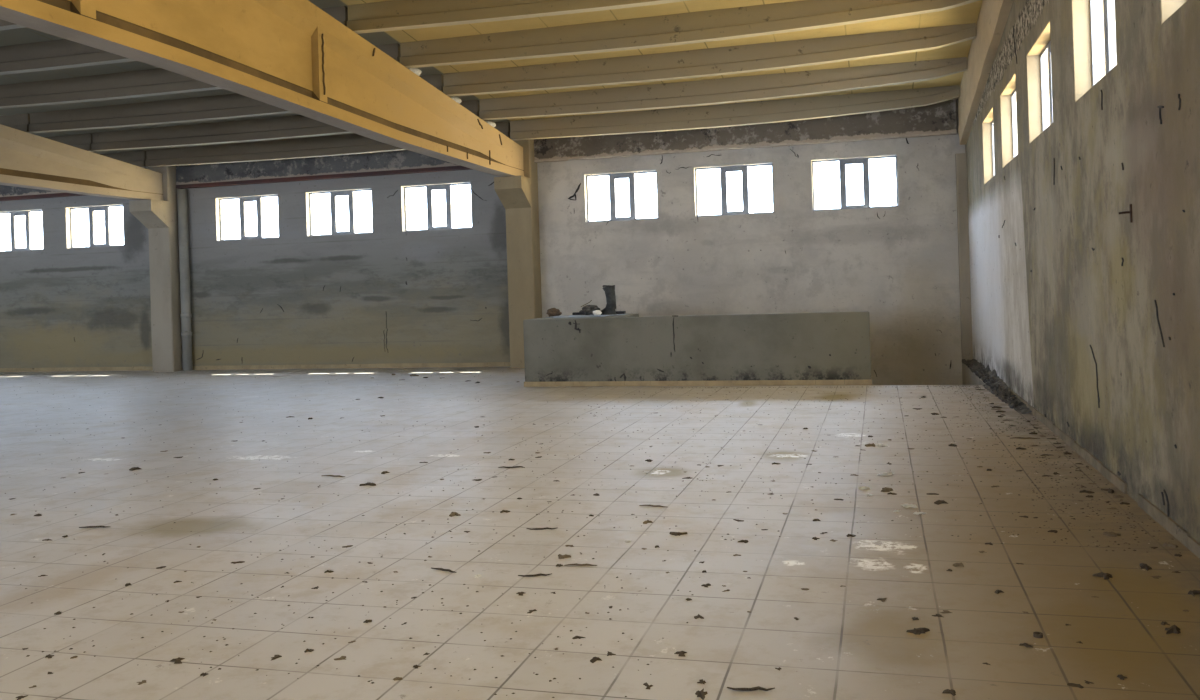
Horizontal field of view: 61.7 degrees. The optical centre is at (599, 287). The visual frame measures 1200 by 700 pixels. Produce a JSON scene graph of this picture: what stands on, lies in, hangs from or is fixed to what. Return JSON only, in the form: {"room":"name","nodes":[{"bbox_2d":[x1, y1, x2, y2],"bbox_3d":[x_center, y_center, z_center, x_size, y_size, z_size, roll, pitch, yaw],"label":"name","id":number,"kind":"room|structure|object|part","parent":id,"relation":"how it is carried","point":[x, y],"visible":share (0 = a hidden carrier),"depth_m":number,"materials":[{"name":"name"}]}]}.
{"room":"abandoned warehouse","nodes":[
{"label":"abandoned warehouse","id":0,"kind":"room"},
{"bbox_2d":[0,98,964,386],"bbox_3d":[-5.298,0.905,20.896,24.990,7.950,0.259,-2,0,15],"label":"wall","id":1,"kind":"structure","parent":0,"point":[390,294],"depth_m":19.95,"materials":[{"name":"paint"}]},
{"bbox_2d":[0,210,42,251],"bbox_3d":[-13.351,-1.284,23.149,1.538,0.918,0.055,-2,0,15],"label":"window","id":2,"kind":"structure","parent":1,"relation":"in","point":[26,214],"depth_m":23.13,"materials":[{"name":"clear glass"}]},
{"bbox_3d":[-13.350,-1.284,23.152,0.360,0.862,0.050,-2,0,15],"label":"vent sash","id":3,"kind":"part","parent":2,"relation":"part of","materials":[{"name":"white glass"}]},
{"bbox_2d":[0,168,146,200],"bbox_3d":[-13.364,-2.315,22.903,7.780,0.650,0.195,-2,0,15],"label":"beam","id":4,"kind":"structure","parent":1,"relation":"attached to","point":[7,193],"depth_m":22.71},
{"bbox_2d":[70,205,123,247],"bbox_3d":[-11.242,-1.353,22.565,1.538,0.918,0.055,-2,0,15],"label":"window","id":5,"kind":"structure","parent":1,"relation":"in","point":[106,209],"depth_m":22.59,"materials":[{"name":"clear glass"}]},
{"bbox_3d":[-11.241,-1.353,22.567,0.360,0.862,0.050,-2,0,15],"label":"vent sash","id":6,"kind":"part","parent":5,"relation":"part of","materials":[{"name":"white glass"}]},
{"bbox_2d":[219,195,278,240],"bbox_3d":[-7.475,-1.475,21.522,1.518,0.918,0.055,-2,0,15],"label":"window","id":7,"kind":"structure","parent":1,"relation":"in","point":[258,199],"depth_m":21.54,"materials":[{"name":"clear glass"}]},
{"bbox_3d":[-7.474,-1.475,21.524,0.354,0.862,0.050,-2,0,15],"label":"vent sash","id":8,"kind":"part","parent":7,"relation":"part of","materials":[{"name":"white glass"}]},
{"bbox_2d":[0,362,509,371],"bbox_3d":[-8.458,1.738,21.646,17.846,0.089,0.028,-2,0,15],"label":"baseboard","id":9,"kind":"structure","parent":1,"relation":"attached to","point":[489,364],"depth_m":21.13,"materials":[{"name":"grey concrete"}]},
{"bbox_2d":[176,150,470,188],"bbox_3d":[-5.442,-2.572,20.709,7.630,0.650,0.195,-2,0,15],"label":"beam","id":10,"kind":"structure","parent":1,"relation":"attached to","point":[401,161],"depth_m":20.78,"materials":[{"name":"grey concrete"}]},
{"bbox_2d":[309,189,372,235],"bbox_3d":[-5.366,-1.544,20.938,1.518,0.918,0.055,-2,0,15],"label":"window","id":11,"kind":"structure","parent":1,"relation":"in","point":[350,193],"depth_m":20.96,"materials":[{"name":"clear glass"}]},
{"bbox_3d":[-5.365,-1.544,20.940,0.354,0.862,0.050,-2,0,15],"label":"vent sash","id":12,"kind":"part","parent":11,"relation":"part of","materials":[{"name":"white glass"}]},
{"bbox_2d":[404,183,471,230],"bbox_3d":[-3.256,-1.612,20.354,1.518,0.918,0.055,-2,0,15],"label":"window","id":13,"kind":"structure","parent":1,"relation":"in","point":[447,187],"depth_m":20.37,"materials":[{"name":"clear glass"}]},
{"bbox_3d":[-3.255,-1.612,20.356,0.354,0.862,0.050,-2,0,15],"label":"vent sash","id":14,"kind":"part","parent":13,"relation":"part of","materials":[{"name":"white glass"}]},
{"bbox_2d":[586,171,657,221],"bbox_3d":[0.433,-1.732,19.332,1.418,0.918,0.055,-2,0,15],"label":"window","id":15,"kind":"structure","parent":1,"relation":"in","point":[631,176],"depth_m":19.34,"materials":[{"name":"clear glass"}]},
{"bbox_3d":[0.434,-1.732,19.335,0.325,0.862,0.050,-2,0,15],"label":"vent sash","id":16,"kind":"part","parent":15,"relation":"part of","materials":[{"name":"white glass"}]},
{"bbox_2d":[695,164,773,216],"bbox_3d":[2.514,-1.799,18.756,1.458,0.918,0.055,-2,0,15],"label":"window","id":17,"kind":"structure","parent":1,"relation":"in","point":[744,168],"depth_m":18.75,"materials":[{"name":"clear glass"}]},
{"bbox_3d":[2.515,-1.799,18.759,0.337,0.862,0.050,-2,0,15],"label":"vent sash","id":18,"kind":"part","parent":17,"relation":"part of","materials":[{"name":"white glass"}]},
{"bbox_2d":[534,98,956,162],"bbox_3d":[2.460,-2.846,18.517,7.760,0.616,0.203,-2,0,15],"label":"beam","id":19,"kind":"structure","parent":1,"relation":"attached to","point":[938,119],"depth_m":18.30,"materials":[{"name":"paint"}]},
{"bbox_2d":[812,156,897,210],"bbox_3d":[4.609,-1.867,18.176,1.488,0.918,0.055,-2,0,15],"label":"window","id":20,"kind":"structure","parent":1,"relation":"in","point":[865,161],"depth_m":18.15,"materials":[{"name":"clear glass"}]},
{"bbox_3d":[4.610,-1.867,18.178,0.346,0.862,0.050,-2,0,15],"label":"vent sash","id":21,"kind":"part","parent":20,"relation":"part of","materials":[{"name":"white glass"}]},
{"bbox_2d":[0,0,982,153],"bbox_3d":[-9.154,-3.622,6.921,25.500,1.630,29.700,-2,0,15],"label":"ceiling","id":22,"kind":"structure","parent":0,"point":[967,13],"depth_m":15.06,"materials":[{"name":"beige concrete"}]},
{"bbox_2d":[0,19,23,29],"bbox_3d":[-7.654,-3.541,12.887,8.120,0.435,0.160,-2,0,15],"label":"ceiling beam","id":23,"kind":"structure","parent":22,"relation":"attached to","point":[4,25],"depth_m":12.81,"materials":[{"name":"grey concrete"}]},
{"bbox_2d":[0,113,32,132],"bbox_3d":[-14.243,-2.865,19.384,8.000,0.435,0.160,-2,0,15],"label":"ceiling beam","id":24,"kind":"structure","parent":22,"relation":"attached to","point":[21,122],"depth_m":18.33,"materials":[{"name":"grey concrete"}]},
{"bbox_2d":[44,133,95,151],"bbox_3d":[-13.838,-2.723,20.829,8.000,0.435,0.160,-2,0,15],"label":"ceiling beam","id":25,"kind":"structure","parent":22,"relation":"attached to","point":[82,141],"depth_m":19.80,"materials":[{"name":"grey concrete"}]},
{"bbox_2d":[100,150,147,167],"bbox_3d":[-13.433,-2.582,22.274,8.000,0.435,0.160,-2,0,15],"label":"ceiling beam","id":26,"kind":"structure","parent":22,"relation":"attached to","point":[137,158],"depth_m":21.25,"materials":[{"name":"grey concrete"}]},
{"bbox_2d":[0,6,347,74],"bbox_3d":[-7.250,-3.400,14.333,8.120,0.435,0.160,-2,0,15],"label":"ceiling beam","id":27,"kind":"structure","parent":22,"relation":"attached to","point":[62,53],"depth_m":14.44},
{"bbox_2d":[0,43,400,108],"bbox_3d":[-6.845,-3.259,15.778,8.120,0.435,0.160,-2,0,15],"label":"ceiling beam","id":28,"kind":"structure","parent":22,"relation":"attached to","point":[151,82],"depth_m":16.02,"materials":[{"name":"beige concrete"}]},
{"bbox_2d":[29,74,443,132],"bbox_3d":[-6.440,-3.118,17.223,8.120,0.435,0.160,-2,0,15],"label":"ceiling beam","id":29,"kind":"structure","parent":22,"relation":"attached to","point":[226,106],"depth_m":17.52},
{"bbox_2d":[91,100,479,150],"bbox_3d":[-6.035,-2.977,18.669,8.120,0.435,0.160,-2,0,15],"label":"ceiling beam","id":30,"kind":"structure","parent":22,"relation":"attached to","point":[295,126],"depth_m":18.94,"materials":[{"name":"grey concrete"}]},
{"bbox_2d":[145,121,509,166],"bbox_3d":[-5.631,-2.836,20.114,8.120,0.435,0.160,-2,0,15],"label":"ceiling beam","id":31,"kind":"structure","parent":22,"relation":"attached to","point":[345,144],"depth_m":20.34,"materials":[{"name":"grey concrete"}]},
{"bbox_2d":[347,0,689,33],"bbox_3d":[0.561,-3.696,12.170,8.020,0.528,0.160,-2,0,15],"label":"ceiling beam","id":32,"kind":"structure","parent":22,"relation":"attached to","point":[391,15],"depth_m":12.77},
{"bbox_2d":[400,0,978,67],"bbox_3d":[0.966,-3.555,13.615,8.020,0.528,0.160,-2,0,15],"label":"ceiling beam","id":33,"kind":"structure","parent":22,"relation":"attached to","point":[766,19],"depth_m":13.60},
{"bbox_2d":[443,23,975,96],"bbox_3d":[1.371,-3.414,15.060,8.020,0.528,0.160,-2,0,15],"label":"ceiling beam","id":34,"kind":"structure","parent":22,"relation":"attached to","point":[814,51],"depth_m":14.96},
{"bbox_2d":[479,57,966,119],"bbox_3d":[1.775,-3.272,16.505,8.020,0.528,0.160,-2,0,15],"label":"ceiling beam","id":35,"kind":"structure","parent":22,"relation":"attached to","point":[790,84],"depth_m":16.42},
{"bbox_2d":[510,85,959,139],"bbox_3d":[2.180,-3.131,17.951,8.020,0.528,0.160,-2,0,15],"label":"ceiling beam","id":36,"kind":"structure","parent":22,"relation":"attached to","point":[794,109],"depth_m":17.87,"materials":[{"name":"beige concrete"}]},
{"bbox_2d":[0,367,1199,699],"bbox_3d":[-9.118,1.864,6.892,25.040,0.200,29.400,-2,0,15],"label":"floor","id":37,"kind":"structure","parent":0,"point":[844,643],"depth_m":5.68,"materials":[{"name":"tile"}]},
{"bbox_2d":[79,525,109,527],"bbox_3d":[-3.309,1.572,6.586,0.211,0.014,0.030,-2,0,4],"label":"twig","id":38,"kind":"object","parent":37,"relation":"on","point":[101,525],"visible":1,"depth_m":6.58,"materials":[{"name":"wood"}]},
{"bbox_2d":[129,467,140,470],"bbox_3d":[-4.108,1.600,8.864,0.097,0.021,0.094,-2,0,44],"label":"lump","id":39,"kind":"object","parent":37,"relation":"on","point":[132,468],"visible":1,"depth_m":8.85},
{"bbox_2d":[129,166,182,371],"bbox_3d":[-9.426,-0.448,21.422,0.540,4.520,0.970,-2,0,15],"label":"column","id":40,"kind":"structure","parent":37,"relation":"on","point":[160,217],"depth_m":21.46,"materials":[{"name":"beige concrete"}]},
{"bbox_2d":[0,124,162,200],"bbox_3d":[-13.219,-2.788,7.999,0.300,2.094,28.360,-2,0,15],"label":"roof beam","id":41,"kind":"structure","parent":40,"relation":"on","point":[27,160],"depth_m":18.96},
{"bbox_2d":[169,657,184,663],"bbox_3d":[-1.722,1.516,4.082,0.057,0.011,0.059,-2,0,-11],"label":"lump","id":42,"kind":"object","parent":37,"relation":"on","point":[177,660],"visible":1,"depth_m":4.07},
{"bbox_2d":[177,189,192,370],"bbox_3d":[-8.942,-0.153,21.638,0.229,3.900,0.229,-2,0,15],"label":"downpipe","id":43,"kind":"object","parent":37,"relation":"on","point":[186,334],"visible":1,"depth_m":21.55,"materials":[{"name":"grey metal"}]},
{"bbox_2d":[271,655,281,659],"bbox_3d":[-1.328,1.507,4.091,0.040,0.005,0.059,-2,0,33],"label":"flake","id":44,"kind":"object","parent":37,"relation":"on","point":[275,656],"visible":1,"depth_m":4.09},
{"bbox_2d":[322,475,344,476],"bbox_3d":[-2.165,1.540,8.185,0.232,0.015,0.039,-2,0,21],"label":"twig","id":45,"kind":"object","parent":37,"relation":"on","point":[322,475],"visible":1,"depth_m":8.18,"materials":[{"name":"wood"}]},
{"bbox_2d":[334,656,345,659],"bbox_3d":[-1.049,1.498,4.061,0.053,0.004,0.043,-2,0,-5],"label":"flake","id":46,"kind":"object","parent":37,"relation":"on","point":[341,657],"visible":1,"depth_m":4.05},
{"bbox_2d":[359,482,375,485],"bbox_3d":[-1.789,1.522,7.779,0.135,0.025,0.064,-2,0,8],"label":"lump","id":47,"kind":"object","parent":37,"relation":"on","point":[368,483],"visible":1,"depth_m":7.76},
{"bbox_2d":[432,568,455,572],"bbox_3d":[-0.821,1.491,5.297,0.177,0.012,0.025,-2,0,35],"label":"twig","id":48,"kind":"object","parent":37,"relation":"on","point":[442,569],"visible":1,"depth_m":5.29,"materials":[{"name":"wood"}]},
{"bbox_2d":[449,512,460,516],"bbox_3d":[-0.964,1.495,6.627,0.074,0.020,0.081,-2,0,-24],"label":"lump","id":49,"kind":"object","parent":37,"relation":"on","point":[452,513],"visible":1,"depth_m":6.61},
{"bbox_2d":[498,466,524,467],"bbox_3d":[-0.730,1.495,8.339,0.231,0.015,0.042,-2,0,9],"label":"twig","id":50,"kind":"object","parent":37,"relation":"on","point":[503,466],"visible":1,"depth_m":8.33,"materials":[{"name":"brown wood"}]},
{"bbox_2d":[494,139,541,367],"bbox_3d":[-1.556,-0.704,19.243,0.540,4.520,0.970,-2,0,15],"label":"column","id":51,"kind":"structure","parent":37,"relation":"on","point":[518,195],"depth_m":19.28,"materials":[{"name":"beige concrete"}]},
{"bbox_2d":[0,0,523,176],"bbox_3d":[-5.348,-3.043,5.819,0.322,2.094,28.360,-2,0,15],"label":"roof beam","id":52,"kind":"structure","parent":51,"relation":"on","point":[294,56],"depth_m":11.73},
{"bbox_2d":[408,68,420,75],"bbox_3d":[-2.756,-3.181,14.850,0.195,0.112,0.351,-2,0,15],"label":"packing wad","id":53,"kind":"object","parent":52,"relation":"on","point":[416,71],"visible":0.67,"depth_m":14.78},
{"bbox_2d":[450,97,461,103],"bbox_3d":[-2.356,-3.030,16.296,0.182,0.109,0.404,-2,0,15],"label":"packing wad","id":54,"kind":"object","parent":52,"relation":"on","point":[458,100],"visible":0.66,"depth_m":16.21,"materials":[{"name":"beige paper"}]},
{"bbox_2d":[485,121,495,126],"bbox_3d":[-1.947,-2.878,17.761,0.190,0.108,0.375,-2,0,15],"label":"packing wad","id":55,"kind":"object","parent":52,"relation":"on","point":[491,123],"visible":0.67,"depth_m":17.66,"materials":[{"name":"white paper"}]},
{"bbox_2d":[518,573,551,576],"bbox_3d":[-0.333,1.475,5.145,0.176,0.012,0.034,-2,0,-5],"label":"twig","id":56,"kind":"object","parent":37,"relation":"on","point":[540,573],"visible":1,"depth_m":5.14,"materials":[{"name":"wood"}]},
{"bbox_2d":[526,527,555,529],"bbox_3d":[-0.355,1.478,6.146,0.193,0.013,0.038,-2,0,1],"label":"twig","id":57,"kind":"object","parent":37,"relation":"on","point":[546,527],"visible":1,"depth_m":6.13,"materials":[{"name":"brown wood"}]},
{"bbox_2d":[558,554,570,558],"bbox_3d":[-0.196,1.468,5.494,0.072,0.020,0.062,-2,0,-13],"label":"lump","id":58,"kind":"object","parent":37,"relation":"on","point":[560,556],"visible":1,"depth_m":5.47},
{"bbox_2d":[564,563,596,565],"bbox_3d":[-0.100,1.468,5.311,0.177,0.011,0.030,-2,0,7],"label":"twig","id":59,"kind":"object","parent":37,"relation":"on","point":[574,563],"visible":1,"depth_m":5.31,"materials":[{"name":"wood"}]},
{"bbox_2d":[5,371,1172,697],"bbox_3d":[-2.499,1.573,15.219,11.301,0.007,22.866,-2,0,-31],"label":"debris","id":60,"kind":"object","parent":37,"relation":"on","point":[441,371],"depth_m":6.93,"materials":[{"name":"brown"}]},
{"bbox_2d":[590,657,601,662],"bbox_3d":[-0.021,1.463,3.952,0.049,0.010,0.048,-2,0,-34],"label":"lump","id":61,"kind":"object","parent":37,"relation":"on","point":[594,659],"visible":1,"depth_m":3.94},
{"bbox_2d":[643,682,652,688],"bbox_3d":[0.178,1.458,3.677,0.035,0.005,0.065,-2,0,-9],"label":"flake","id":62,"kind":"object","parent":37,"relation":"on","point":[646,683],"visible":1,"depth_m":3.67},
{"bbox_2d":[639,504,665,506],"bbox_3d":[0.360,1.456,6.686,0.201,0.013,0.034,-2,0,22],"label":"twig","id":63,"kind":"object","parent":37,"relation":"on","point":[649,504],"visible":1,"depth_m":6.68,"materials":[{"name":"wood"}]},
{"bbox_2d":[669,532,686,535],"bbox_3d":[0.457,1.448,5.909,0.108,0.021,0.053,-2,0,14],"label":"lump","id":64,"kind":"object","parent":37,"relation":"on","point":[671,533],"visible":1,"depth_m":5.91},
{"bbox_2d":[674,651,686,656],"bbox_3d":[0.318,1.452,3.985,0.050,0.010,0.048,-2,0,14],"label":"lump","id":65,"kind":"object","parent":37,"relation":"on","point":[681,653],"visible":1,"depth_m":3.98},
{"bbox_2d":[523,311,871,386],"bbox_3d":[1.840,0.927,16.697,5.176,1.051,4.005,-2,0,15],"label":"counter","id":66,"kind":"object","parent":37,"relation":"on","point":[819,348],"depth_m":14.75,"materials":[{"name":"grey concrete"}]},
{"bbox_2d":[546,308,561,316],"bbox_3d":[-0.767,0.417,16.709,0.258,0.154,0.167,-2,0,15],"label":"lump","id":67,"kind":"object","parent":66,"relation":"on","point":[553,311],"visible":0.94,"depth_m":16.66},
{"bbox_2d":[545,314,623,317],"bbox_3d":[-0.264,0.468,16.327,1.000,0.020,1.176,-2,0,21],"label":"plastic sheet","id":68,"kind":"object","parent":66,"relation":"on","point":[566,316],"visible":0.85,"depth_m":16.16,"materials":[{"name":"grey plastic"}]},
{"bbox_2d":[579,305,599,314],"bbox_3d":[-0.170,0.366,16.076,0.345,0.173,0.278,-2,0,15],"label":"rag","id":69,"kind":"object","parent":68,"relation":"on","point":[588,309],"visible":0.91,"depth_m":15.98,"materials":[{"name":"grey fabric"}]},
{"bbox_2d":[593,310,601,314],"bbox_3d":[-0.046,0.405,15.869,0.150,0.086,0.097,-2,0,15],"label":"scrap","id":70,"kind":"object","parent":68,"relation":"on","point":[596,312],"visible":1,"depth_m":15.84,"materials":[{"name":"white paper"}]},
{"bbox_2d":[601,285,616,314],"bbox_3d":[0.108,0.205,16.054,0.311,0.477,0.149,-2,0,15],"label":"boot","id":71,"kind":"object","parent":68,"relation":"on","point":[609,290],"visible":0.92,"depth_m":15.99,"materials":[{"name":"black rubber"}]},
{"bbox_2d":[572,311,625,314],"bbox_3d":[-0.016,0.445,17.210,0.900,0.045,0.180,-2,0,11],"label":"plank","id":72,"kind":"object","parent":66,"relation":"on","point":[617,312],"visible":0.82,"depth_m":17.17,"materials":[{"name":"black wood"}]},
{"bbox_3d":[1.325,1.417,14.780,5.176,0.075,0.030,-2,0,15],"label":"skirting","id":73,"kind":"part","parent":66,"relation":"part of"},
{"bbox_2d":[695,688,707,699],"bbox_3d":[0.360,1.447,3.583,0.043,0.014,0.093,-2,0,18],"label":"lump","id":74,"kind":"object","parent":37,"relation":"on","point":[701,694],"visible":1,"depth_m":3.57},
{"bbox_2d":[727,686,774,690],"bbox_3d":[0.542,1.443,3.610,0.173,0.011,0.034,-2,0,5],"label":"twig","id":75,"kind":"object","parent":37,"relation":"on","point":[757,687],"visible":1,"depth_m":3.60,"materials":[{"name":"wood"}]},
{"bbox_2d":[878,472,893,475],"bbox_3d":[2.144,1.400,7.528,0.131,0.012,0.087,-2,0,-44],"label":"paper scrap","id":76,"kind":"object","parent":37,"relation":"on","point":[885,473],"visible":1,"depth_m":7.52,"materials":[{"name":"beige paper"}]},
{"bbox_2d":[881,487,892,491],"bbox_3d":[1.992,1.401,6.968,0.081,0.022,0.106,-2,0,22],"label":"lump","id":77,"kind":"object","parent":37,"relation":"on","point":[886,489],"visible":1,"depth_m":6.94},
{"bbox_2d":[901,504,916,507],"bbox_3d":[1.983,1.401,6.448,0.096,0.014,0.124,-2,0,1],"label":"paper scrap","id":78,"kind":"object","parent":37,"relation":"on","point":[903,505],"visible":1,"depth_m":6.44,"materials":[{"name":"beige paper"}]},
{"bbox_2d":[906,628,929,634],"bbox_3d":[1.314,1.417,4.145,0.099,0.018,0.052,-2,0,9],"label":"lump","id":79,"kind":"object","parent":37,"relation":"on","point":[917,631],"visible":1,"depth_m":4.14,"materials":[{"name":"brown soil"}]},
{"bbox_2d":[934,500,947,504],"bbox_3d":[2.209,1.395,6.532,0.084,0.018,0.085,-2,0,-15],"label":"lump","id":80,"kind":"object","parent":37,"relation":"on","point":[937,502],"visible":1,"depth_m":6.51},
{"bbox_2d":[942,689,955,695],"bbox_3d":[1.233,1.422,3.534,0.046,0.010,0.048,-2,0,40],"label":"lump","id":81,"kind":"object","parent":37,"relation":"on","point":[947,691],"visible":1,"depth_m":3.53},
{"bbox_2d":[952,563,963,566],"bbox_3d":[1.815,1.405,5.086,0.056,0.015,0.039,-2,0,5],"label":"lump","id":82,"kind":"object","parent":37,"relation":"on","point":[954,564],"visible":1,"depth_m":5.08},
{"bbox_2d":[962,359,1031,413],"bbox_3d":[5.410,1.239,14.064,0.230,0.174,7.180,-2,0,15],"label":"rubble heap","id":83,"kind":"object","parent":37,"relation":"on","point":[994,384],"visible":1,"depth_m":13.00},
{"bbox_2d":[1010,437,1039,438],"bbox_3d":[3.805,1.352,8.995,0.253,0.016,0.042,-2,0,14],"label":"twig","id":84,"kind":"object","parent":37,"relation":"on","point":[1013,437],"visible":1,"depth_m":8.99,"materials":[{"name":"brown wood"}]},
{"bbox_2d":[1019,643,1032,647],"bbox_3d":[1.674,1.410,3.957,0.043,0.008,0.045,-2,0,-6],"label":"lump","id":85,"kind":"object","parent":37,"relation":"on","point":[1023,644],"visible":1,"depth_m":3.95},
{"bbox_2d":[1033,632,1042,637],"bbox_3d":[1.768,1.404,4.054,0.036,0.014,0.036,-2,0,15],"label":"nut","id":86,"kind":"object","parent":37,"relation":"on","point":[1035,634],"visible":1,"depth_m":4.04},
{"bbox_2d":[1067,683,1083,687],"bbox_3d":[1.685,1.410,3.558,0.056,0.005,0.034,-2,0,32],"label":"flake","id":87,"kind":"object","parent":37,"relation":"on","point":[1068,684],"visible":1,"depth_m":3.55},
{"bbox_2d":[1079,490,1093,493],"bbox_3d":[3.240,1.364,6.704,0.080,0.015,0.082,-2,0,-18],"label":"lump","id":88,"kind":"object","parent":37,"relation":"on","point":[1082,491],"visible":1,"depth_m":6.70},
{"bbox_2d":[1092,572,1111,579],"bbox_3d":[2.428,1.384,4.830,0.082,0.017,0.080,-2,0,-20],"label":"lump","id":89,"kind":"object","parent":37,"relation":"on","point":[1105,576],"visible":1,"depth_m":4.82,"materials":[{"name":"brown soil"}]},
{"bbox_2d":[1101,488,1113,493],"bbox_3d":[3.405,1.355,6.710,0.057,0.022,0.127,-2,0,-2],"label":"lump","id":90,"kind":"object","parent":37,"relation":"on","point":[1109,490],"visible":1,"depth_m":6.70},
{"bbox_2d":[1103,532,1120,536],"bbox_3d":[2.841,1.372,5.590,0.067,0.018,0.088,-2,0,-44],"label":"lump","id":91,"kind":"object","parent":37,"relation":"on","point":[1111,534],"visible":1,"depth_m":5.58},
{"bbox_2d":[1117,674,1126,679],"bbox_3d":[1.875,1.401,3.613,0.029,0.011,0.032,-2,0,-36],"label":"lump","id":92,"kind":"object","parent":37,"relation":"on","point":[1121,676],"visible":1,"depth_m":3.61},
{"bbox_2d":[1140,563,1151,570],"bbox_3d":[2.690,1.376,4.947,0.050,0.017,0.104,-2,0,21],"label":"lump","id":93,"kind":"object","parent":37,"relation":"on","point":[1142,565],"visible":1,"depth_m":4.94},
{"bbox_2d":[1165,625,1180,633],"bbox_3d":[2.324,1.385,4.068,0.116,0.018,0.053,-2,0,-33],"label":"lump","id":94,"kind":"object","parent":37,"relation":"on","point":[1173,629],"visible":1,"depth_m":4.05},
{"bbox_2d":[1188,590,1199,596],"bbox_3d":[2.673,1.375,4.526,0.093,0.018,0.046,-2,0,-39],"label":"lump","id":95,"kind":"object","parent":37,"relation":"on","point":[1191,592],"visible":1,"depth_m":4.52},
{"bbox_2d":[965,0,1199,542],"bbox_3d":[2.707,-0.271,3.581,0.259,9.700,29.350,-2,0,15],"label":"wall","id":96,"kind":"structure","parent":0,"point":[1090,315],"depth_m":7.25,"materials":[{"name":"paint"}]},
{"bbox_2d":[955,153,972,360],"bbox_3d":[6.346,-0.509,17.468,0.200,3.620,0.180,-2,0,15],"label":"column","id":97,"kind":"structure","parent":96,"relation":"attached to","point":[960,158],"depth_m":17.39,"materials":[{"name":"grey concrete"}]},
{"bbox_2d":[962,363,984,384],"bbox_3d":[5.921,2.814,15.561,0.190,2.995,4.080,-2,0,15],"label":"trim","id":98,"kind":"structure","parent":96,"relation":"attached to","point":[968,377],"depth_m":16.17,"materials":[{"name":"beige concrete"}]},
{"bbox_2d":[958,0,1013,144],"bbox_3d":[2.441,-3.518,3.661,0.151,2.290,28.400,-2,0,15],"label":"roof beam","id":99,"kind":"structure","parent":96,"relation":"attached to","point":[993,14],"depth_m":13.72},
{"bbox_2d":[992,121,994,175],"bbox_3d":[5.566,-1.949,13.965,0.055,0.898,1.418,-2,0,15],"label":"window","id":100,"kind":"structure","parent":96,"relation":"in","point":[992,121],"depth_m":14.63,"materials":[{"name":"clear glass"}]},
{"bbox_2d":[1011,89,1017,157],"bbox_3d":[4.965,-1.936,11.792,0.055,0.898,1.428,-2,0,15],"label":"window","id":101,"kind":"structure","parent":96,"relation":"in","point":[1013,96],"depth_m":12.45,"materials":[{"name":"clear glass"}]},
{"bbox_2d":[1040,42,1052,130],"bbox_3d":[4.349,-1.922,9.566,0.055,0.898,1.448,-2,0,15],"label":"window","id":102,"kind":"structure","parent":96,"relation":"in","point":[1047,49],"depth_m":10.23,"materials":[{"name":"clear glass"}]},
{"bbox_3d":[4.351,-1.923,9.565,0.050,0.842,0.334,-2,0,15],"label":"vent sash","id":103,"kind":"part","parent":102,"relation":"part of","materials":[{"name":"white glass"}]},
{"bbox_2d":[1090,0,1116,85],"bbox_3d":[3.690,-1.908,7.185,0.055,0.898,1.428,-2,0,15],"label":"window","id":104,"kind":"structure","parent":96,"relation":"in","point":[1108,5],"depth_m":7.40,"materials":[{"name":"clear glass"}]},
{"bbox_3d":[3.692,-1.908,7.184,0.050,0.842,0.328,-2,0,15],"label":"vent sash","id":105,"kind":"part","parent":104,"relation":"part of","materials":[{"name":"white glass"}]},
{"bbox_2d":[1008,388,1199,558],"bbox_3d":[2.119,1.354,1.731,0.026,0.079,24.846,-2,0,15],"label":"baseboard","id":106,"kind":"structure","parent":96,"relation":"attached to","point":[1158,515],"depth_m":6.71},
{"bbox_2d":[1119,204,1132,222],"bbox_3d":[3.300,-0.460,6.279,0.103,0.115,0.026,-2,0,27],"label":"wall bracket","id":107,"kind":"object","parent":96,"relation":"attached to","point":[1130,205],"visible":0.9,"depth_m":6.26,"materials":[{"name":"brown metal"}]},
{"bbox_3d":[3.317,-0.460,6.270,0.014,0.115,0.024,-2,0,15],"label":"plate","id":108,"kind":"part","parent":107,"relation":"part of","materials":[{"name":"metal"}]}
]}

